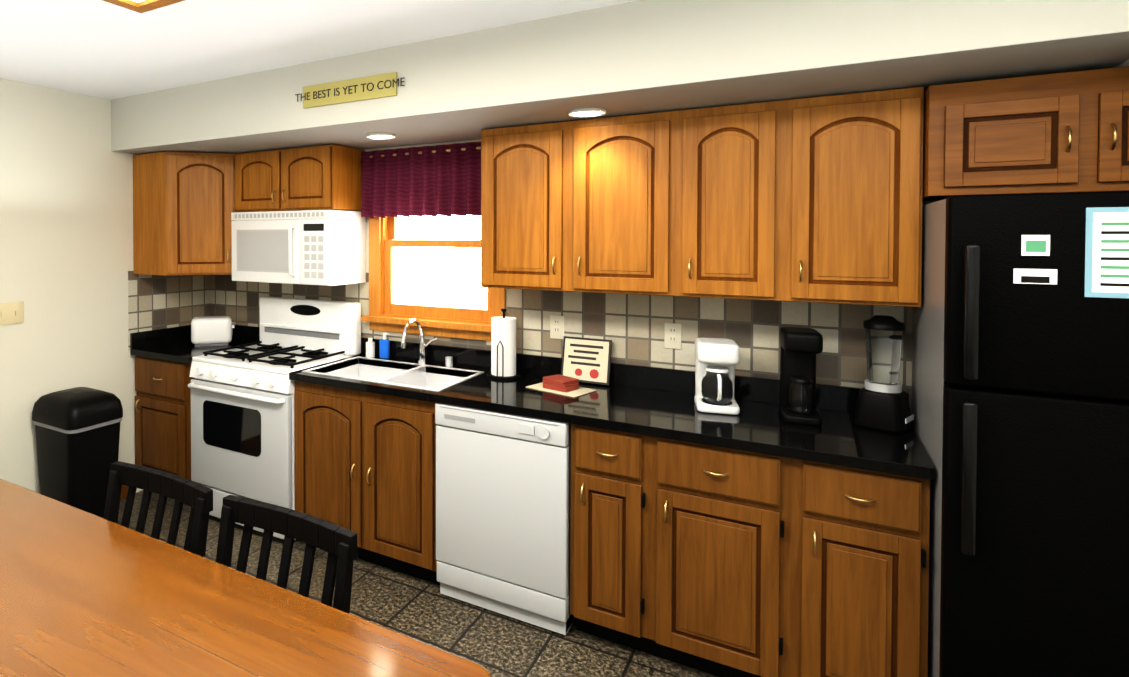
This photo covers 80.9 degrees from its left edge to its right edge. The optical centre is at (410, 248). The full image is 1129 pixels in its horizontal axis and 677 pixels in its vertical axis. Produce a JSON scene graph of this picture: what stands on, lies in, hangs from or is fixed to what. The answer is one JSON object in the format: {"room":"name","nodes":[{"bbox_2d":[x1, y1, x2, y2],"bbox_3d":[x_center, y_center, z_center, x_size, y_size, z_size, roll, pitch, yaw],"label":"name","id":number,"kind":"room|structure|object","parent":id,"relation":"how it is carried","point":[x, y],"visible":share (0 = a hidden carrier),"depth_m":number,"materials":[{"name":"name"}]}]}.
{"room":"kitchen","nodes":[
{"label":"kitchen","id":0,"kind":"room"},
{"bbox_2d":[0,78,111,492],"bbox_3d":[-2.866,0.350,2.313,0.120,2.440,5.540,1,1,32],"label":"wall","id":1,"kind":"structure","parent":0,"point":[66,212],"depth_m":3.57,"materials":[{"name":"beige paint"}]},
{"bbox_2d":[0,301,23,324],"bbox_3d":[-2.119,0.344,3.386,0.012,0.115,0.150,1,1,32],"label":"switch plate","id":2,"kind":"object","parent":1,"relation":"attached to","point":[11,312],"visible":1,"depth_m":3.40,"materials":[{"name":"beige plastic"}]},
{"bbox_2d":[120,485,128,499],"bbox_3d":[-2.983,1.530,2.017,0.014,0.090,4.640,1,1,32],"label":"baseboard","id":3,"kind":"structure","parent":1,"relation":"attached to","point":[124,489],"depth_m":3.96,"materials":[{"name":"brown wood"}]},
{"bbox_2d":[0,0,638,99],"bbox_3d":[-0.798,-0.899,1.006,4.990,0.100,5.540,1,1,32],"label":"ceiling","id":4,"kind":"structure","parent":0,"point":[102,49],"depth_m":2.62,"materials":[{"name":"white paint"}]},
{"bbox_2d":[103,0,184,12],"bbox_3d":[-0.572,-0.829,1.627,1.220,0.059,0.610,1,1,32],"label":"ceiling light","id":5,"kind":"object","parent":4,"relation":"attached to","point":[141,6],"visible":1,"depth_m":2.13,"materials":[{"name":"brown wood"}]},
{"bbox_2d":[117,490,717,676],"bbox_3d":[-0.798,1.631,1.049,4.990,0.080,5.540,1,1,32],"label":"floor","id":6,"kind":"structure","parent":0,"point":[494,644],"depth_m":2.67,"materials":[{"name":"tile"}]},
{"bbox_2d":[32,387,122,517],"bbox_3d":[-1.813,1.164,3.498,0.400,0.772,0.316,1,1,32],"label":"trash can","id":7,"kind":"object","parent":6,"relation":"on","point":[77,431],"visible":0.85,"depth_m":3.38,"materials":[{"name":"black plastic"}]},
{"bbox_2d":[104,461,212,556],"bbox_3d":[-0.878,1.136,1.773,0.450,0.885,0.499,1,1,32],"label":"chair","id":8,"kind":"object","parent":6,"relation":"on","point":[197,498],"visible":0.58,"depth_m":1.94,"materials":[{"name":"black wood"}]},
{"bbox_2d":[130,324,259,479],"bbox_3d":[-1.349,1.033,4.115,0.544,1.014,0.634,1,1,32],"label":"base cabinet","id":9,"kind":"object","parent":6,"relation":"on","point":[163,359],"visible":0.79,"depth_m":3.90,"materials":[{"name":"brown wood"}]},
{"bbox_2d":[191,316,233,345],"bbox_3d":[-1.284,0.535,4.167,0.267,0.178,0.155,0,1,-16],"label":"toaster","id":10,"kind":"object","parent":9,"relation":"on","point":[211,330],"visible":1,"depth_m":4.10,"materials":[{"name":"white plastic"}]},
{"bbox_2d":[0,478,490,676],"bbox_3d":[-1.097,1.209,1.431,2.330,0.750,1.085,1,1,32],"label":"dining table","id":11,"kind":"object","parent":6,"relation":"on","point":[84,593],"visible":1,"depth_m":1.45,"materials":[{"name":"brown wood"}]},
{"bbox_2d":[188,296,360,541],"bbox_3d":[-0.792,0.933,3.733,0.792,1.225,0.655,1,1,32],"label":"range","id":12,"kind":"object","parent":6,"relation":"on","point":[242,424],"visible":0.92,"depth_m":3.57,"materials":[{"name":"white metal"}]},
{"bbox_2d":[216,495,357,613],"bbox_3d":[-0.441,1.141,1.501,0.450,0.885,0.499,1,1,32],"label":"chair","id":13,"kind":"object","parent":6,"relation":"on","point":[337,543],"visible":0.58,"depth_m":1.67,"materials":[{"name":"black wood"}]},
{"bbox_2d":[294,362,468,583],"bbox_3d":[-0.091,1.114,3.349,0.854,0.877,0.608,1,1,32],"label":"base cabinet","id":14,"kind":"object","parent":6,"relation":"on","point":[365,464],"depth_m":3.08,"materials":[{"name":"brown wood"}]},
{"bbox_2d":[437,406,576,629],"bbox_3d":[0.506,1.120,2.978,0.698,0.877,0.608,1,1,32],"label":"base cabinet","id":15,"kind":"object","parent":6,"relation":"on","point":[573,510],"depth_m":2.55,"materials":[{"name":"brown wood"}]},
{"bbox_2d":[435,403,574,634],"bbox_3d":[0.516,1.117,2.942,0.596,0.860,0.622,1,1,32],"label":"dishwasher","id":16,"kind":"object","parent":15,"relation":"in","point":[503,493],"visible":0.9,"depth_m":2.68,"materials":[{"name":"white metal"}]},
{"bbox_2d":[577,426,929,676],"bbox_3d":[1.263,1.128,2.507,1.122,0.877,0.608,1,1,32],"label":"base cabinet","id":17,"kind":"object","parent":6,"relation":"on","point":[757,536],"depth_m":2.21,"materials":[{"name":"brown wood"}]},
{"bbox_2d":[289,354,934,481],"bbox_3d":[0.640,0.664,2.876,2.592,0.036,0.628,1,1,32],"label":"countertop","id":18,"kind":"structure","parent":17,"relation":"on","point":[759,427],"depth_m":2.50,"materials":[{"name":"black stone"}]},
{"bbox_2d":[366,332,389,358],"bbox_3d":[-0.174,0.554,3.687,0.160,0.154,0.053,1,1,32],"label":"soap bottles","id":19,"kind":"object","parent":18,"relation":"on","point":[384,347],"depth_m":3.67,"materials":[{"name":"blue plastic"}]},
{"bbox_2d":[445,356,452,366],"bbox_3d":[0.218,0.604,3.444,0.042,0.056,0.053,1,1,32],"label":"soap bottles","id":20,"kind":"object","parent":18,"relation":"on","point":[448,360],"depth_m":3.44},
{"bbox_2d":[487,309,520,379],"bbox_3d":[0.464,0.471,3.201,0.170,0.337,0.170,1,1,32],"label":"paper towel holder","id":21,"kind":"object","parent":18,"relation":"on","point":[503,347],"visible":1,"depth_m":3.15,"materials":[{"name":"white paper"}]},
{"bbox_2d":[526,374,596,396],"bbox_3d":[0.686,0.619,2.936,0.180,0.050,0.260,-1,1,-43],"label":"coasters","id":22,"kind":"object","parent":18,"relation":"on","point":[562,385],"visible":1,"depth_m":2.89,"materials":[{"name":"red"}]},
{"bbox_2d":[561,336,611,384],"bbox_3d":[0.838,0.535,3.064,0.230,0.208,0.057,1,1,32],"label":"sign plaque","id":23,"kind":"object","parent":18,"relation":"on","point":[586,360],"visible":0.98,"depth_m":3.05,"materials":[{"name":"beige paper"}]},
{"bbox_2d":[694,338,739,414],"bbox_3d":[1.235,0.514,2.588,0.154,0.273,0.232,0,1,20],"label":"coffee maker","id":24,"kind":"object","parent":18,"relation":"on","point":[717,360],"visible":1,"depth_m":2.54,"materials":[{"name":"white plastic"}]},
{"bbox_2d":[779,327,822,425],"bbox_3d":[1.481,0.483,2.435,0.126,0.340,0.224,0,1,24],"label":"coffee maker","id":25,"kind":"object","parent":18,"relation":"on","point":[800,348],"visible":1,"depth_m":2.40,"materials":[{"name":"black plastic"}]},
{"bbox_2d":[852,315,913,433],"bbox_3d":[1.734,0.451,2.355,0.190,0.405,0.196,1,1,32],"label":"blender","id":26,"kind":"object","parent":18,"relation":"on","point":[882,403],"visible":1,"depth_m":2.31,"materials":[{"name":"black plastic"}]},
{"bbox_2d":[912,191,1128,676],"bbox_3d":[2.007,0.714,1.901,0.752,1.725,0.785,1,1,32],"label":"fridge","id":27,"kind":"object","parent":6,"relation":"on","point":[1020,377],"visible":0.96,"depth_m":1.72,"materials":[{"name":"black metal"}]},
{"bbox_2d":[108,0,1128,492],"bbox_3d":[0.444,0.338,3.005,4.710,2.440,0.870,1,1,32],"label":"wall","id":28,"kind":"structure","parent":0,"point":[641,56],"depth_m":2.36,"materials":[{"name":"beige paint"}]},
{"bbox_2d":[133,152,236,275],"bbox_3d":[-1.323,-0.211,4.097,0.598,0.742,0.602,1,1,32],"label":"upper cabinet","id":29,"kind":"object","parent":28,"relation":"attached to","point":[183,206],"visible":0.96,"depth_m":3.88,"materials":[{"name":"brown wood"}]},
{"bbox_2d":[235,144,364,211],"bbox_3d":[-0.680,-0.400,3.843,0.757,0.357,0.349,1,1,32],"label":"upper cabinet","id":30,"kind":"object","parent":28,"relation":"attached to","point":[324,177],"visible":1,"depth_m":3.68,"materials":[{"name":"brown wood"}]},
{"bbox_2d":[231,210,365,285],"bbox_3d":[-0.692,-0.007,3.831,0.755,0.418,0.394,1,1,32],"label":"over-the-range microwave","id":31,"kind":"object","parent":30,"relation":"attached to","point":[317,247],"visible":1,"depth_m":3.67,"materials":[{"name":"white plastic"}]},
{"bbox_2d":[295,72,404,108],"bbox_3d":[-0.287,-0.716,2.920,0.622,0.100,0.014,1,1,32],"label":"sign","id":32,"kind":"object","parent":28,"relation":"attached to","point":[361,89],"visible":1,"depth_m":2.90,"materials":[{"name":"yellow"}]},
{"bbox_2d":[366,133,394,138],"bbox_3d":[-0.153,-0.570,3.261,0.150,0.011,0.150,1,1,32],"label":"recessed light","id":33,"kind":"object","parent":28,"relation":"in","point":[380,136],"visible":1,"depth_m":3.24,"materials":[{"name":"white plastic"}]},
{"bbox_2d":[362,141,505,340],"bbox_3d":[0.133,-0.042,3.578,0.880,1.050,0.175,1,1,32],"label":"window","id":34,"kind":"structure","parent":28,"relation":"in","point":[425,270],"depth_m":3.65,"materials":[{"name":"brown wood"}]},
{"bbox_2d":[361,142,480,217],"bbox_3d":[0.081,-0.363,3.504,0.881,0.384,0.060,1,1,32],"label":"valance curtain","id":35,"kind":"object","parent":34,"relation":"attached to","point":[443,180],"visible":0.79,"depth_m":3.50,"materials":[{"name":"fabric"}]},
{"bbox_2d":[128,271,912,413],"bbox_3d":[0.083,0.405,3.221,3.930,0.500,0.645,1,1,32],"label":"tile backsplash","id":36,"kind":"structure","parent":28,"relation":"attached to","point":[631,326],"depth_m":3.01,"materials":[{"name":"grey tile"}]},
{"bbox_2d":[550,315,563,338],"bbox_3d":[0.726,0.393,3.186,0.072,0.115,0.009,1,1,32],"label":"electrical outlet plate","id":37,"kind":"object","parent":36,"relation":"attached to","point":[556,327],"visible":0.96,"depth_m":3.18,"materials":[{"name":"beige plastic"}]},
{"bbox_2d":[664,323,680,348],"bbox_3d":[1.185,0.397,2.901,0.072,0.115,0.009,1,1,32],"label":"electrical outlet plate","id":38,"kind":"object","parent":36,"relation":"attached to","point":[672,335],"visible":1,"depth_m":2.90,"materials":[{"name":"beige plastic"}]},
{"bbox_2d":[481,110,680,295],"bbox_3d":[0.781,-0.187,2.953,0.874,0.752,0.323,1,1,32],"label":"upper cabinet","id":39,"kind":"object","parent":28,"relation":"attached to","point":[588,205],"depth_m":2.79,"materials":[{"name":"brown wood"}]},
{"bbox_2d":[568,108,605,116],"bbox_3d":[0.728,-0.560,2.648,0.150,0.011,0.150,1,1,32],"label":"recessed light","id":40,"kind":"object","parent":28,"relation":"in","point":[587,112],"visible":1,"depth_m":2.65,"materials":[{"name":"white plastic"}]},
{"bbox_2d":[361,338,908,413],"bbox_3d":[0.800,0.592,3.132,2.592,0.100,0.020,1,1,32],"label":"backsplash","id":41,"kind":"structure","parent":28,"relation":"attached to","point":[828,397],"depth_m":2.97,"materials":[{"name":"black stone"}]},
{"bbox_2d":[677,100,788,300],"bbox_3d":[1.312,-0.182,2.623,0.376,0.752,0.323,1,1,32],"label":"upper cabinet","id":42,"kind":"object","parent":28,"relation":"attached to","point":[733,193],"depth_m":2.47,"materials":[{"name":"brown wood"}]},
{"bbox_2d":[785,87,923,306],"bbox_3d":[1.646,-0.178,2.415,0.411,0.752,0.323,1,1,32],"label":"upper cabinet","id":43,"kind":"object","parent":28,"relation":"attached to","point":[816,199],"depth_m":2.27,"materials":[{"name":"brown wood"}]},
{"bbox_2d":[923,66,1128,200],"bbox_3d":[2.126,-0.353,2.051,0.778,0.363,0.429,1,1,32],"label":"upper cabinet","id":44,"kind":"object","parent":28,"relation":"attached to","point":[1066,132],"visible":1,"depth_m":1.98,"materials":[{"name":"brown wood"}]}
]}

